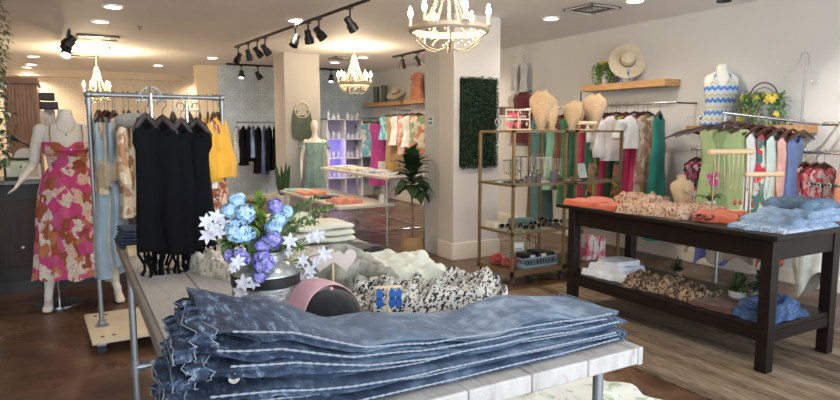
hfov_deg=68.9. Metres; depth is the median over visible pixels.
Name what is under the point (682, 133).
clothes hanger
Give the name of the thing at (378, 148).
dress
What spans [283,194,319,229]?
leaf sprig
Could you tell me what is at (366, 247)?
shirt
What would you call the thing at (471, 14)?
candle
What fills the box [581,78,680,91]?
shelf
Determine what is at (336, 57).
ceiling vent
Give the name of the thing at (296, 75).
column
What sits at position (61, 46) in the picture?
track spotlight
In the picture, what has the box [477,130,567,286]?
shelf unit
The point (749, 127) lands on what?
clothes hanger
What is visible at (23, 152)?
lamp
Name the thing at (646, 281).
blouse
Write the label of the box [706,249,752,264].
skirt
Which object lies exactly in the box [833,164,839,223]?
jacket
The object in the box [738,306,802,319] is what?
jeans
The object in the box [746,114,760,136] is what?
clothes hanger
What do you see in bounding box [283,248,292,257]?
lily
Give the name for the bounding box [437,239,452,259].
baseboard
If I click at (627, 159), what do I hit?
dress
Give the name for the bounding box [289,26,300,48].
track spotlight
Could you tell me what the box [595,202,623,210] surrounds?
shirt
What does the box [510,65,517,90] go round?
blouse
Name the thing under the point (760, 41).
wall
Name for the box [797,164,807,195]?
blouse
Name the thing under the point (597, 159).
dress
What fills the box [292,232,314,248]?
lily
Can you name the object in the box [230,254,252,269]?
lily
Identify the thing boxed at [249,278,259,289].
lily
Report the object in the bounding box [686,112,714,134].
clothes hanger
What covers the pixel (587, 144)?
dress
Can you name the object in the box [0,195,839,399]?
floor
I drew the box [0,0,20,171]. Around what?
garland
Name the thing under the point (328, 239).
sweater
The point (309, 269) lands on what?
lily
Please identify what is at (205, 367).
jeans
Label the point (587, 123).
stand
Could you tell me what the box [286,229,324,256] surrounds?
lily
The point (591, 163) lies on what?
dress
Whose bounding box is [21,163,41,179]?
picture frame
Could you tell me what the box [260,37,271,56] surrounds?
track spotlight
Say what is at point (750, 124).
clothes hanger
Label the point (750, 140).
dress
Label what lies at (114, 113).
clothes hanger
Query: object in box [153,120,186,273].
dress
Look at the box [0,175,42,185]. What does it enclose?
countertop
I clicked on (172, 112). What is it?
clothes hanger
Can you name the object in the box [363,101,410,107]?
shelf
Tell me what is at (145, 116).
clothes hanger
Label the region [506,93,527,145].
robe
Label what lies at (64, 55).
track spotlight
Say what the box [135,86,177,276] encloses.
stand
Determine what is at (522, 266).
basket
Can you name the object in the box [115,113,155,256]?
stand
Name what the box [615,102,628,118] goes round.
clothes hanger
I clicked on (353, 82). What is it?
chandelier
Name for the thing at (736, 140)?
dress
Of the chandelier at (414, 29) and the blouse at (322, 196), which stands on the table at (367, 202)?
the blouse at (322, 196)
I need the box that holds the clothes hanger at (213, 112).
[209,93,214,122]
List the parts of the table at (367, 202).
leg, leg, leg, leg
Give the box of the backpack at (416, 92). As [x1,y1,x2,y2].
[410,72,422,99]
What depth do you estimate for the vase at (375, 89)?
13.59 m
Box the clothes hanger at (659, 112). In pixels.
[655,101,663,117]
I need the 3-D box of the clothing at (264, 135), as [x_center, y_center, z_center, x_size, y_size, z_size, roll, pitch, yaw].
[-3.200,-1.016,12.585,0.184,0.980,0.392,0,7,-1]
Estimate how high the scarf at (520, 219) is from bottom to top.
0.069 m
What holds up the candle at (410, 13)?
on the chandelier at (414, 29)
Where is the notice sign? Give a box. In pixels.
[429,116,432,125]
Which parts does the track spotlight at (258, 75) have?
lamp shade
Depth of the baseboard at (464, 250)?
7.21 m
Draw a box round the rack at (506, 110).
[504,109,520,129]
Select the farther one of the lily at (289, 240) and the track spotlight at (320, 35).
the track spotlight at (320, 35)
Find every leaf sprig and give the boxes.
[214,234,247,263]
[242,225,271,261]
[245,190,270,221]
[249,220,266,234]
[252,209,275,235]
[267,219,296,251]
[268,240,306,252]
[270,218,318,250]
[280,202,306,232]
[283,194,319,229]
[284,203,336,235]
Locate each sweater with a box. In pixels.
[281,234,355,244]
[283,228,354,238]
[285,218,353,232]
[300,258,353,286]
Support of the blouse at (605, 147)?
hanging from the clothes hanger at (616, 112)
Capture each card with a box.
[514,242,523,255]
[525,176,530,183]
[535,176,540,182]
[550,171,556,181]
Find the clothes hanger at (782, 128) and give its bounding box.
[766,118,792,137]
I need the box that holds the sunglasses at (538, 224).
[530,222,544,227]
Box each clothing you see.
[234,128,239,162]
[239,127,248,165]
[250,128,254,157]
[253,127,261,173]
[261,128,269,174]
[266,128,274,170]
[271,128,275,168]
[351,266,507,313]
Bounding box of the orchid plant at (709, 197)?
[693,171,723,204]
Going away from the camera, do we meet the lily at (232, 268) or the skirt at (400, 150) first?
the lily at (232, 268)
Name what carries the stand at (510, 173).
on the shelf unit at (512, 272)
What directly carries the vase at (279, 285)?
on the display table at (154, 296)
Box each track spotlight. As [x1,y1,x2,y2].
[59,35,74,53]
[60,30,76,49]
[60,50,71,58]
[233,47,241,63]
[238,65,244,79]
[245,43,252,60]
[252,40,263,58]
[255,66,262,79]
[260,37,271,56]
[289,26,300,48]
[304,22,313,44]
[313,18,327,41]
[328,70,333,82]
[344,7,358,33]
[399,56,405,68]
[413,52,422,66]
[716,0,731,2]
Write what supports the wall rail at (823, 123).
attached to the wall at (760, 41)
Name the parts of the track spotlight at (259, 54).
lamp shade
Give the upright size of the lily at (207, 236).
0.203 m
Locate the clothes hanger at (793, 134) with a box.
[787,120,804,141]
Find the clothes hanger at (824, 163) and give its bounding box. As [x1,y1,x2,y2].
[810,149,836,172]
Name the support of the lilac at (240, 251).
in the vase at (279, 285)
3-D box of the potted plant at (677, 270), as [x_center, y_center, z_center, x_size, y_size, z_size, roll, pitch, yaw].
[2.070,0.548,4.914,0.116,0.195,0.120,-5,8,-39]
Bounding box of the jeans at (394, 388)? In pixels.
[148,335,626,399]
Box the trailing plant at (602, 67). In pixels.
[591,61,615,84]
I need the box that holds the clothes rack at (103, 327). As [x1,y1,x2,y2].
[84,90,226,353]
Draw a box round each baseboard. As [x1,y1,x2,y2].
[245,189,372,201]
[372,189,839,293]
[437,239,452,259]
[452,239,499,260]
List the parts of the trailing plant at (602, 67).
pot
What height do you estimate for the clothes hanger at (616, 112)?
0.208 m
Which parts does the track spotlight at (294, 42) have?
lamp shade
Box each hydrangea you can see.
[220,203,252,252]
[223,219,248,242]
[227,192,245,207]
[235,204,255,225]
[240,225,255,243]
[264,218,282,252]
[270,210,287,252]
[274,205,292,252]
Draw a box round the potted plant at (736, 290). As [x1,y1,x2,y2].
[725,269,749,298]
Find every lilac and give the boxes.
[222,249,251,262]
[232,248,251,266]
[251,250,274,275]
[252,272,265,282]
[254,238,269,251]
[261,230,281,249]
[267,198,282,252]
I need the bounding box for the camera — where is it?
[697,116,702,125]
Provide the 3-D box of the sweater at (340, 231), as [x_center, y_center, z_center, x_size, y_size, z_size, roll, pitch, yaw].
[-0.610,0.183,3.630,0.356,0.046,0.297,-4,8,-31]
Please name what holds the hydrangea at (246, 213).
in the vase at (279, 285)
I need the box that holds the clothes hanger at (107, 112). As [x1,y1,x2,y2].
[101,90,109,121]
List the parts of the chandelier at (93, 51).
rod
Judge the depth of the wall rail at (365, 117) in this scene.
13.54 m
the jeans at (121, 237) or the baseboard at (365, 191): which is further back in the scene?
the baseboard at (365, 191)
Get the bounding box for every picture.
[6,161,28,176]
[24,166,38,176]
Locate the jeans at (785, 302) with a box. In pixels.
[738,293,799,313]
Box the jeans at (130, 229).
[117,224,135,234]
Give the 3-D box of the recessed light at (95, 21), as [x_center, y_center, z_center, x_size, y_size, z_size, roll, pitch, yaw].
[-3.820,-2.134,7.329,0.210,0.015,0.210,-4,7,-29]
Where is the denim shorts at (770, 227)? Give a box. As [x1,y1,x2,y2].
[726,219,839,234]
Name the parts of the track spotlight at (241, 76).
lamp shade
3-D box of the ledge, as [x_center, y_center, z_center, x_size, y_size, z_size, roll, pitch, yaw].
[1.056,-1.019,7.468,0.439,0.024,0.220,-4,7,-29]
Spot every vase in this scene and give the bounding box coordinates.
[230,246,300,302]
[373,87,379,102]
[381,85,387,101]
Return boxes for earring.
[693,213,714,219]
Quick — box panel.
[459,76,499,169]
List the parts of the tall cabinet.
cornice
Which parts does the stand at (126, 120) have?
post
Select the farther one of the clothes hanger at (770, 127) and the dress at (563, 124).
the dress at (563, 124)
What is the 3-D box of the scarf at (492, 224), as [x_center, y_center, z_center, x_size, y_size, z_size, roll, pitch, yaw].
[0.784,0.243,6.240,0.208,0.056,0.208,-4,7,-29]
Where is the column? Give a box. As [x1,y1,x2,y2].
[439,12,500,242]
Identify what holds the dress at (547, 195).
hanging from the clothes hanger
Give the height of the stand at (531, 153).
0.274 m
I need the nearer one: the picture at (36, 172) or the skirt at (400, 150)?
the picture at (36, 172)
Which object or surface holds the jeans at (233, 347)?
on the jeans at (205, 367)
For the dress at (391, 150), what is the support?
hanging from the clothes hanger
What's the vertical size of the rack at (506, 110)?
0.200 m
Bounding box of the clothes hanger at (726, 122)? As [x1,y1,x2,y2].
[707,110,735,130]
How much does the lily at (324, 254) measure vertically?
0.112 m
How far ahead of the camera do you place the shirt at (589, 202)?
5.07 m
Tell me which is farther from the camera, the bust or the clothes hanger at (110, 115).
the bust
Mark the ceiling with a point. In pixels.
(177, 35)
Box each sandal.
[490,253,501,264]
[500,255,516,267]
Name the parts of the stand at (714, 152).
post, post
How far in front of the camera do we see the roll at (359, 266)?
2.55 m
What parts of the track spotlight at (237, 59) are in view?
lamp shade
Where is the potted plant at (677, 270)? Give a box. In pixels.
[669,256,683,276]
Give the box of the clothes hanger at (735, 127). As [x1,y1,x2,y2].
[708,110,743,129]
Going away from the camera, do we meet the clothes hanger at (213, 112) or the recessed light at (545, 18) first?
the clothes hanger at (213, 112)
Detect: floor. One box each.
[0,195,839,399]
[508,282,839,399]
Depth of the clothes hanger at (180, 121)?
2.78 m
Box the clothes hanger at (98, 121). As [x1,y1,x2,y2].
[97,90,100,122]
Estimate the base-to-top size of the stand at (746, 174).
0.328 m
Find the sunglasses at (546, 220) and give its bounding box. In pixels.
[537,218,552,223]
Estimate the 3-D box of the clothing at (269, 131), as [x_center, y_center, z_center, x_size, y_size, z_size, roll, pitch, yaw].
[-3.104,-1.062,12.631,0.181,0.900,0.456,0,7,-1]
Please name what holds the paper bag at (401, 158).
on the table at (367, 202)
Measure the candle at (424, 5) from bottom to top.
0.171 m
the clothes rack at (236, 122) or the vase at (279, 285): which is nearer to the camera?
the vase at (279, 285)
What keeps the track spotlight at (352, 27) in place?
hanging from the track at (360, 1)
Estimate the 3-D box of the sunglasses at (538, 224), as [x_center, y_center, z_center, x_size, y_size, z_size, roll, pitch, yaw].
[1.184,0.247,6.213,0.137,0.048,0.123,-5,8,-38]
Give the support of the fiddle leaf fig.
on the floor at (52, 355)
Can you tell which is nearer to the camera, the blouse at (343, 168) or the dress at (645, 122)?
the dress at (645, 122)
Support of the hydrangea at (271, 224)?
in the vase at (279, 285)
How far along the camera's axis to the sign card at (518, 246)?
6.36 m
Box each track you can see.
[226,63,343,70]
[234,0,369,47]
[392,49,424,57]
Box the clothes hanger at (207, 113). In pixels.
[206,103,208,122]
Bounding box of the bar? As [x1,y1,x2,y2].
[806,182,839,197]
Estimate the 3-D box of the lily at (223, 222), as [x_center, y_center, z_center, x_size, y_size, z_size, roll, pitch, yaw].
[-0.575,0.163,2.030,0.036,0.238,0.194,4,8,33]
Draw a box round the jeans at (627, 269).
[588,261,644,274]
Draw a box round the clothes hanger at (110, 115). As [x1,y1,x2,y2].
[108,90,115,122]
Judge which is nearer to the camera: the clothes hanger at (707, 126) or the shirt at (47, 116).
the clothes hanger at (707, 126)
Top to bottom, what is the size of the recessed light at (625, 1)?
0.015 m
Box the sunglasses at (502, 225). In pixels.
[499,223,510,227]
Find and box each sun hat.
[386,87,404,98]
[609,44,644,77]
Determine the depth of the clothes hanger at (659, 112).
6.77 m
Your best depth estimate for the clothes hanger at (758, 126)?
5.42 m
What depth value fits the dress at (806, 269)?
5.04 m
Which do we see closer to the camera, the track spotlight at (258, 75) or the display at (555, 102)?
the display at (555, 102)
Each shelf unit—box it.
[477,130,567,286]
[537,130,623,268]
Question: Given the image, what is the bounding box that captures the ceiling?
[0,0,759,74]
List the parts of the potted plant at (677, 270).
pot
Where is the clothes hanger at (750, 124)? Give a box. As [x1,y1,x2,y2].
[730,114,762,133]
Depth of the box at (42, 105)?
6.79 m
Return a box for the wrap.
[128,128,135,214]
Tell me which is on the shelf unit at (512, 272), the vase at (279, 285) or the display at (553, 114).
the display at (553, 114)
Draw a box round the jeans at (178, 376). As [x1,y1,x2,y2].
[156,325,617,393]
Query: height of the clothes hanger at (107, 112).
0.233 m
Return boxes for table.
[116,235,642,399]
[280,167,424,247]
[557,203,839,373]
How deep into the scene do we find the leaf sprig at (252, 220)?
2.09 m
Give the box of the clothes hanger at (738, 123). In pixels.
[718,111,750,132]
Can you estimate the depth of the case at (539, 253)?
6.15 m
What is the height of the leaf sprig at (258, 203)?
0.233 m
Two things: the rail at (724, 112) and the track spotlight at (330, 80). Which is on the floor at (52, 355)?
the rail at (724, 112)
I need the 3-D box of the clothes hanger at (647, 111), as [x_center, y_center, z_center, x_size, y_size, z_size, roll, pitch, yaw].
[2.596,-1.024,6.980,0.349,0.208,0.021,-3,7,-24]
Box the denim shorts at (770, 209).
[758,205,839,219]
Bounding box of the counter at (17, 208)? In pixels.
[0,175,135,293]
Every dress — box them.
[92,113,118,282]
[107,119,128,266]
[132,117,166,277]
[144,252,169,268]
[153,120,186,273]
[173,122,202,271]
[188,122,217,250]
[369,122,389,185]
[385,116,397,166]
[408,114,424,164]
[526,119,552,219]
[542,127,556,189]
[550,116,563,186]
[555,118,568,206]
[566,132,578,198]
[577,116,585,197]
[581,119,589,192]
[585,132,594,197]
[591,157,599,195]
[596,117,605,196]
[603,161,613,197]
[610,114,626,198]
[621,149,630,192]
[628,116,636,191]
[633,113,653,193]
[643,113,665,240]
[694,126,749,208]
[711,129,754,206]
[783,136,803,195]
[792,253,821,297]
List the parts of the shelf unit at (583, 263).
glass shelf, shelf frame, panel, shelf frame, shelf frame, glass shelf, shelf frame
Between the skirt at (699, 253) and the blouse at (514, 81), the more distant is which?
the blouse at (514, 81)
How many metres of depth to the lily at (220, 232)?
1.93 m
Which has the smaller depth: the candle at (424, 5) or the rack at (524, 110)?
the candle at (424, 5)
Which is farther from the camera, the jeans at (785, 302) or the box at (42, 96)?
the box at (42, 96)
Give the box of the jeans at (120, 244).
[114,238,135,247]
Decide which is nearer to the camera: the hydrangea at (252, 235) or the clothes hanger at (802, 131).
the hydrangea at (252, 235)
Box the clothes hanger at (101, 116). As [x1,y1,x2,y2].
[93,90,104,122]
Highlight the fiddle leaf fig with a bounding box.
[390,142,434,251]
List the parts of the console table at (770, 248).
leg, leg, rail, leg, rail, leg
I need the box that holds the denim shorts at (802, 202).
[761,195,839,209]
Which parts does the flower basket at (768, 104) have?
handle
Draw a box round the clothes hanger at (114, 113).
[111,90,117,118]
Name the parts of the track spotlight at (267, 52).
lamp shade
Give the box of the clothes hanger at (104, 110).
[94,90,108,122]
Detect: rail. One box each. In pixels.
[360,117,380,118]
[392,108,424,110]
[525,92,696,108]
[713,111,838,282]
[803,151,839,154]
[822,122,839,124]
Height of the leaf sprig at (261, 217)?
0.174 m
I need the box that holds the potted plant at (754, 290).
[747,268,778,294]
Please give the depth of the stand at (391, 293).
2.06 m
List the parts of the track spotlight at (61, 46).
lamp shade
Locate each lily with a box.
[198,213,214,230]
[199,228,235,250]
[207,222,239,247]
[209,209,246,249]
[213,223,241,247]
[218,217,247,248]
[228,264,251,273]
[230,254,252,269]
[233,282,248,296]
[235,274,251,291]
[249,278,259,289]
[279,232,298,251]
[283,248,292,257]
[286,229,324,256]
[291,253,308,266]
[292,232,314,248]
[292,258,319,266]
[293,246,332,262]
[297,263,315,276]
[304,273,317,278]
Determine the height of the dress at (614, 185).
1.300 m
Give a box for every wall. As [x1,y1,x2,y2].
[0,75,194,175]
[193,65,372,194]
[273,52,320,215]
[372,0,839,277]
[425,17,439,253]
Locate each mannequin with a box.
[8,109,125,312]
[298,120,330,218]
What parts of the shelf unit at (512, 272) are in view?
shelf frame, panel, glass shelf, glass shelf, shelf frame, shelf frame, shelf frame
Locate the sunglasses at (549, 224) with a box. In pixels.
[546,222,559,226]
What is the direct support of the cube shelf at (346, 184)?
on the floor at (52, 355)
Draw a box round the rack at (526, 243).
[514,234,535,251]
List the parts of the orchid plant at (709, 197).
pot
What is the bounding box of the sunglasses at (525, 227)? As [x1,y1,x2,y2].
[521,225,534,229]
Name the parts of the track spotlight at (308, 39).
lamp shade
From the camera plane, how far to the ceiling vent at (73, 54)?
10.61 m
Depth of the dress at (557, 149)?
8.14 m
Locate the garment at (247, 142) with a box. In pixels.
[245,127,253,161]
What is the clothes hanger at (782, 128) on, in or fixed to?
hanging from the rail at (724, 112)
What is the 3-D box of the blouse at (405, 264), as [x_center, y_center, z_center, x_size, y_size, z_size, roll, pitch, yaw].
[-0.124,0.297,2.847,0.454,0.063,0.571,-2,7,-15]
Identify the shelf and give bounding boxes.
[321,119,362,195]
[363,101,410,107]
[403,98,424,104]
[574,266,827,330]
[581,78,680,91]
[686,125,817,132]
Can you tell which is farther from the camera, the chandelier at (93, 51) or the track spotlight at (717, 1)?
the chandelier at (93, 51)
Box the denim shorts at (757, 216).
[737,212,839,225]
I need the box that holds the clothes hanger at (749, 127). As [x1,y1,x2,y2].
[744,113,763,134]
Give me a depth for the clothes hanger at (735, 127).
5.40 m
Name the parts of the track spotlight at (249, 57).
lamp shade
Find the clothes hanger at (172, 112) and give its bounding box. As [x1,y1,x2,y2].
[169,92,176,119]
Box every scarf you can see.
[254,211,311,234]
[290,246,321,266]
[484,221,506,228]
[508,217,534,224]
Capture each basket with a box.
[401,233,423,251]
[506,253,557,268]
[736,82,791,124]
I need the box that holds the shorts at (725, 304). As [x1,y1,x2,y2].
[689,295,739,314]
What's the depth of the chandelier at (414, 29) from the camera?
4.75 m
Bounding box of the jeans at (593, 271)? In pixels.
[581,267,627,283]
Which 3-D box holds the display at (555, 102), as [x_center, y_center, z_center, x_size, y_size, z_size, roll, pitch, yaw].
[1.366,-0.938,6.487,0.184,0.391,0.154,1,7,5]
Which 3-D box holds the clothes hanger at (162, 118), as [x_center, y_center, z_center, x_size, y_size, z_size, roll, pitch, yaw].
[-1.144,-0.367,2.719,0.142,0.160,0.021,0,7,-1]
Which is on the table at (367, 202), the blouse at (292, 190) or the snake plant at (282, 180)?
the blouse at (292, 190)
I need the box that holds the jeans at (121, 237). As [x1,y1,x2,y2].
[116,232,135,241]
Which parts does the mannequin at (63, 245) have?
rod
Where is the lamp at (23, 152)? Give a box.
[10,136,40,163]
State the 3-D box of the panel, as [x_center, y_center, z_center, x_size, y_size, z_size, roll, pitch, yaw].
[0.688,-0.883,7.049,0.565,1.072,0.082,-4,7,-29]
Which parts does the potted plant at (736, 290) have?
pot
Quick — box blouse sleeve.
[353,291,368,311]
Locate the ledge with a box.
[499,115,525,117]
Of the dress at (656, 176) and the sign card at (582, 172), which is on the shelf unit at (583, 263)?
the sign card at (582, 172)
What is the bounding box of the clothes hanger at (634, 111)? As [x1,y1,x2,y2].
[622,101,639,118]
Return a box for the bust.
[670,175,693,202]
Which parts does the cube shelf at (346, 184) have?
panel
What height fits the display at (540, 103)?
0.407 m
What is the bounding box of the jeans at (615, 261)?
[597,256,639,266]
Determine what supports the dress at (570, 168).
hanging from the clothes hanger
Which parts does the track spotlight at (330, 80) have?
lamp shade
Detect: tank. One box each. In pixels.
[401,114,412,146]
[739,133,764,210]
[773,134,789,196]
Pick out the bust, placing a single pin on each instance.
(681, 189)
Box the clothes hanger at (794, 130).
[778,118,805,138]
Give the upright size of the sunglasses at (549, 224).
0.048 m
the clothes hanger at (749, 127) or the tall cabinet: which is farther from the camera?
the tall cabinet
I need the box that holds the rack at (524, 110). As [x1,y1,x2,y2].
[517,109,530,129]
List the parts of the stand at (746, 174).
post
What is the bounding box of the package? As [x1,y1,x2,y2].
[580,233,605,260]
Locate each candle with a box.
[407,6,412,27]
[420,0,428,21]
[431,12,437,32]
[461,0,469,20]
[468,11,473,31]
[486,4,492,25]
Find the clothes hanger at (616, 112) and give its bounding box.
[604,102,623,118]
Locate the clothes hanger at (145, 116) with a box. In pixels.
[132,96,160,131]
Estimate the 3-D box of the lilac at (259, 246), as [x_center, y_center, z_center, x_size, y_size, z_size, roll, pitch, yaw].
[-0.543,0.199,2.055,0.054,0.162,0.160,-4,7,-29]
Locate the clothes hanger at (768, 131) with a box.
[756,115,770,138]
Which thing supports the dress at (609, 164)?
hanging from the clothes hanger
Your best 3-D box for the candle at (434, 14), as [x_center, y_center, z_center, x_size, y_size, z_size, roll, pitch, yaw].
[0.121,-1.486,5.116,0.068,0.171,0.068,-4,7,-29]
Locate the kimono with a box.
[116,126,135,217]
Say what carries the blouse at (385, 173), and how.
on the table at (367, 202)
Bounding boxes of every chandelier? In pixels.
[82,50,111,102]
[336,46,372,94]
[407,0,492,52]
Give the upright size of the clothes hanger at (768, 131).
0.208 m
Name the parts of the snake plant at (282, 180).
pot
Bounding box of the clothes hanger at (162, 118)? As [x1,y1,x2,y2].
[155,99,178,133]
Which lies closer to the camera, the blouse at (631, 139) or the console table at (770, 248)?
the console table at (770, 248)
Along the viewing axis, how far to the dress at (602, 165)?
7.46 m
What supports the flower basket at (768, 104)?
on the shelf at (809, 128)
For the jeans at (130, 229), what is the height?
0.038 m
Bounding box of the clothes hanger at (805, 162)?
[798,149,810,167]
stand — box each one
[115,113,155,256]
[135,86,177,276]
[172,97,201,270]
[309,249,355,288]
[375,285,401,311]
[501,160,519,182]
[515,156,527,179]
[522,156,538,182]
[531,153,545,179]
[538,157,552,181]
[548,158,562,178]
[578,121,596,129]
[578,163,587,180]
[707,149,754,213]
[744,172,783,214]
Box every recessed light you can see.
[91,20,110,23]
[102,4,123,8]
[287,18,304,22]
[542,17,559,20]
[624,0,645,2]
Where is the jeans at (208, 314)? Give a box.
[172,287,618,352]
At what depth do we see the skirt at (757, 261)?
5.57 m
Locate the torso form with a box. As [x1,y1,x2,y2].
[700,64,737,124]
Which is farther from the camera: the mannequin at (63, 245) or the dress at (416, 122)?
the dress at (416, 122)
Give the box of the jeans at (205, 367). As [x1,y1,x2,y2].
[181,316,626,384]
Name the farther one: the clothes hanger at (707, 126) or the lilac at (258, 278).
the clothes hanger at (707, 126)
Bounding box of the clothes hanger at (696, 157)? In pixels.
[684,146,699,165]
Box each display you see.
[529,89,553,129]
[546,93,557,128]
[546,103,557,129]
[563,101,582,129]
[571,99,584,129]
[582,92,606,129]
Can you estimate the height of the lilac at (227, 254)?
0.135 m
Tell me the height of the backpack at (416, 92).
0.520 m
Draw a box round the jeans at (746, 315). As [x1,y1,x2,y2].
[731,307,809,324]
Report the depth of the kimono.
4.14 m
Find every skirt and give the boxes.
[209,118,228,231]
[396,115,407,154]
[693,247,727,265]
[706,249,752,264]
[755,259,784,267]
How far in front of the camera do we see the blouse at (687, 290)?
4.38 m
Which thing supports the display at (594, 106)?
on the shelf unit at (583, 263)
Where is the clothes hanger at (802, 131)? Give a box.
[790,119,814,139]
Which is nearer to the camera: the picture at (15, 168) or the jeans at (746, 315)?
the jeans at (746, 315)
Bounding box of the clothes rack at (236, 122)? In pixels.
[236,122,274,199]
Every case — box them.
[516,251,535,265]
[527,249,546,263]
[538,249,554,262]
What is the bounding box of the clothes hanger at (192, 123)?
[189,103,212,135]
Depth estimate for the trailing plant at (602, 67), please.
7.75 m
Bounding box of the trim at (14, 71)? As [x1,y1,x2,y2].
[0,67,179,81]
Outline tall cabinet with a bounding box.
[1,76,44,174]
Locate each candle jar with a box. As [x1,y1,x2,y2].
[378,161,385,169]
[379,194,384,202]
[387,164,392,169]
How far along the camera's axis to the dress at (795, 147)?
5.42 m
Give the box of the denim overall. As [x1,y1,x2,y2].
[93,120,124,279]
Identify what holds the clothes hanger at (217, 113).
hanging from the clothes rack at (103, 327)
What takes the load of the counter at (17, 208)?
on the floor at (52, 355)
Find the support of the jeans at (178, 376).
on the jeans at (219, 388)
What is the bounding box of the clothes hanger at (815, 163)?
[802,149,820,172]
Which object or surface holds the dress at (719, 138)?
hanging from the clothes hanger
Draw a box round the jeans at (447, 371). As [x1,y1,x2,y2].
[241,326,627,399]
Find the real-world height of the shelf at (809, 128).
0.075 m
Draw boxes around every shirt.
[40,109,55,124]
[325,241,384,252]
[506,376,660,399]
[563,196,611,207]
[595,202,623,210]
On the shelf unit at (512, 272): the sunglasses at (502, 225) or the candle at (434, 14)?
the sunglasses at (502, 225)
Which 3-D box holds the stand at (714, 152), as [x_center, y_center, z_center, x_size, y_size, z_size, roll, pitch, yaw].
[2.311,-0.139,4.570,0.370,0.480,0.100,-1,7,-9]
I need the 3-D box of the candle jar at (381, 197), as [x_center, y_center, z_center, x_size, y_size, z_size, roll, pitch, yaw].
[-0.484,-0.017,7.824,0.090,0.100,0.090,-4,7,-29]
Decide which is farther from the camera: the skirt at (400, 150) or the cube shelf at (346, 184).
the cube shelf at (346, 184)
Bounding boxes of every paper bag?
[393,155,400,171]
[400,154,405,170]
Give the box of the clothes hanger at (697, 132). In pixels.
[664,117,699,138]
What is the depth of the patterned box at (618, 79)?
7.51 m
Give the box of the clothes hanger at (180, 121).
[174,102,192,132]
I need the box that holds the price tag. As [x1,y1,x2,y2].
[212,182,217,188]
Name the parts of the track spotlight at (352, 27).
stem, lamp shade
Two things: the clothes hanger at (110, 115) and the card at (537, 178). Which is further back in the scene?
the card at (537, 178)
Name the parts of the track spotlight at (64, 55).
bulb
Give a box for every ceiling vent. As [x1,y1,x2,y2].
[71,53,98,57]
[77,34,119,41]
[328,56,361,60]
[563,3,620,14]
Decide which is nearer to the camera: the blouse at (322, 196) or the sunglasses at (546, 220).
the sunglasses at (546, 220)
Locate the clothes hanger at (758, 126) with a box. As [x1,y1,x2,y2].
[742,114,773,134]
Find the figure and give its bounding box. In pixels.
[783,52,817,124]
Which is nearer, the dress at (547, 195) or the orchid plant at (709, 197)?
the orchid plant at (709, 197)
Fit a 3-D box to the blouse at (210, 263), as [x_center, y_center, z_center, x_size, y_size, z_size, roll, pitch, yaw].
[-0.841,0.274,2.861,0.376,0.106,0.359,6,9,43]
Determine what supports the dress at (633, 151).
hanging from the clothes hanger
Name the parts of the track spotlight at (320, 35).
lamp shade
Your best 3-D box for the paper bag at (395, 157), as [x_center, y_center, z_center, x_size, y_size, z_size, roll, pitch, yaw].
[-0.286,-0.513,8.599,0.180,0.250,0.080,1,7,5]
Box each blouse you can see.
[94,118,109,194]
[101,115,112,186]
[107,116,118,180]
[189,244,290,281]
[203,117,223,182]
[210,116,236,177]
[284,188,312,192]
[295,189,326,195]
[318,195,339,198]
[326,196,362,204]
[327,165,358,168]
[341,167,373,170]
[353,249,445,281]
[354,123,363,148]
[356,169,392,172]
[360,122,371,156]
[378,116,387,139]
[378,172,405,175]
[389,115,399,144]
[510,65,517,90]
[511,92,532,142]
[519,64,527,91]
[586,114,603,148]
[592,114,624,160]
[610,191,671,202]
[612,113,639,148]
[615,197,704,219]
[621,268,684,295]
[664,279,723,302]
[676,200,728,210]
[683,159,696,180]
[691,161,701,199]
[691,208,743,223]
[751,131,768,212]
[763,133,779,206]
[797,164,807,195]
[801,165,816,196]
[808,165,835,199]
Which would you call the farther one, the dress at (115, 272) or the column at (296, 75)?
the column at (296, 75)
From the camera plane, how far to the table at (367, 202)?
8.09 m
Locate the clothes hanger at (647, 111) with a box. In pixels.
[635,101,654,118]
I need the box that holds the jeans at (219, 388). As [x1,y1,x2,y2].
[151,327,622,399]
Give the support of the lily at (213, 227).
in the vase at (279, 285)
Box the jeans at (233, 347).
[161,301,616,365]
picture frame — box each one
[3,158,28,179]
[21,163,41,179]
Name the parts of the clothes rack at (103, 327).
board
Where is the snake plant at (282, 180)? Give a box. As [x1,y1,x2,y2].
[275,162,289,205]
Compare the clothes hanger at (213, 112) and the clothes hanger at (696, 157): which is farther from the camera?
the clothes hanger at (696, 157)
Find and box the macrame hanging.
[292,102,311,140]
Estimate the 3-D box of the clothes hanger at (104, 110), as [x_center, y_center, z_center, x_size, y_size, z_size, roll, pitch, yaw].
[-2.205,-0.651,4.279,0.021,0.233,0.413,-1,7,-10]
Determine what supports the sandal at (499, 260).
on the shelf unit at (512, 272)
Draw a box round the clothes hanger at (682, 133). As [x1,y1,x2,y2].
[675,114,702,136]
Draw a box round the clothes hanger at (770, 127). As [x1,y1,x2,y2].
[754,115,782,136]
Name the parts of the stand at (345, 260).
post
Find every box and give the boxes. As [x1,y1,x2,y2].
[38,92,54,100]
[39,102,58,109]
[499,107,512,114]
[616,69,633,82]
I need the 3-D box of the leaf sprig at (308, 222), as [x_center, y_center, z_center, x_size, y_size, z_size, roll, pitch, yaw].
[-0.462,0.128,2.227,0.044,0.104,0.267,4,8,30]
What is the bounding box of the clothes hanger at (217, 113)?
[211,93,219,120]

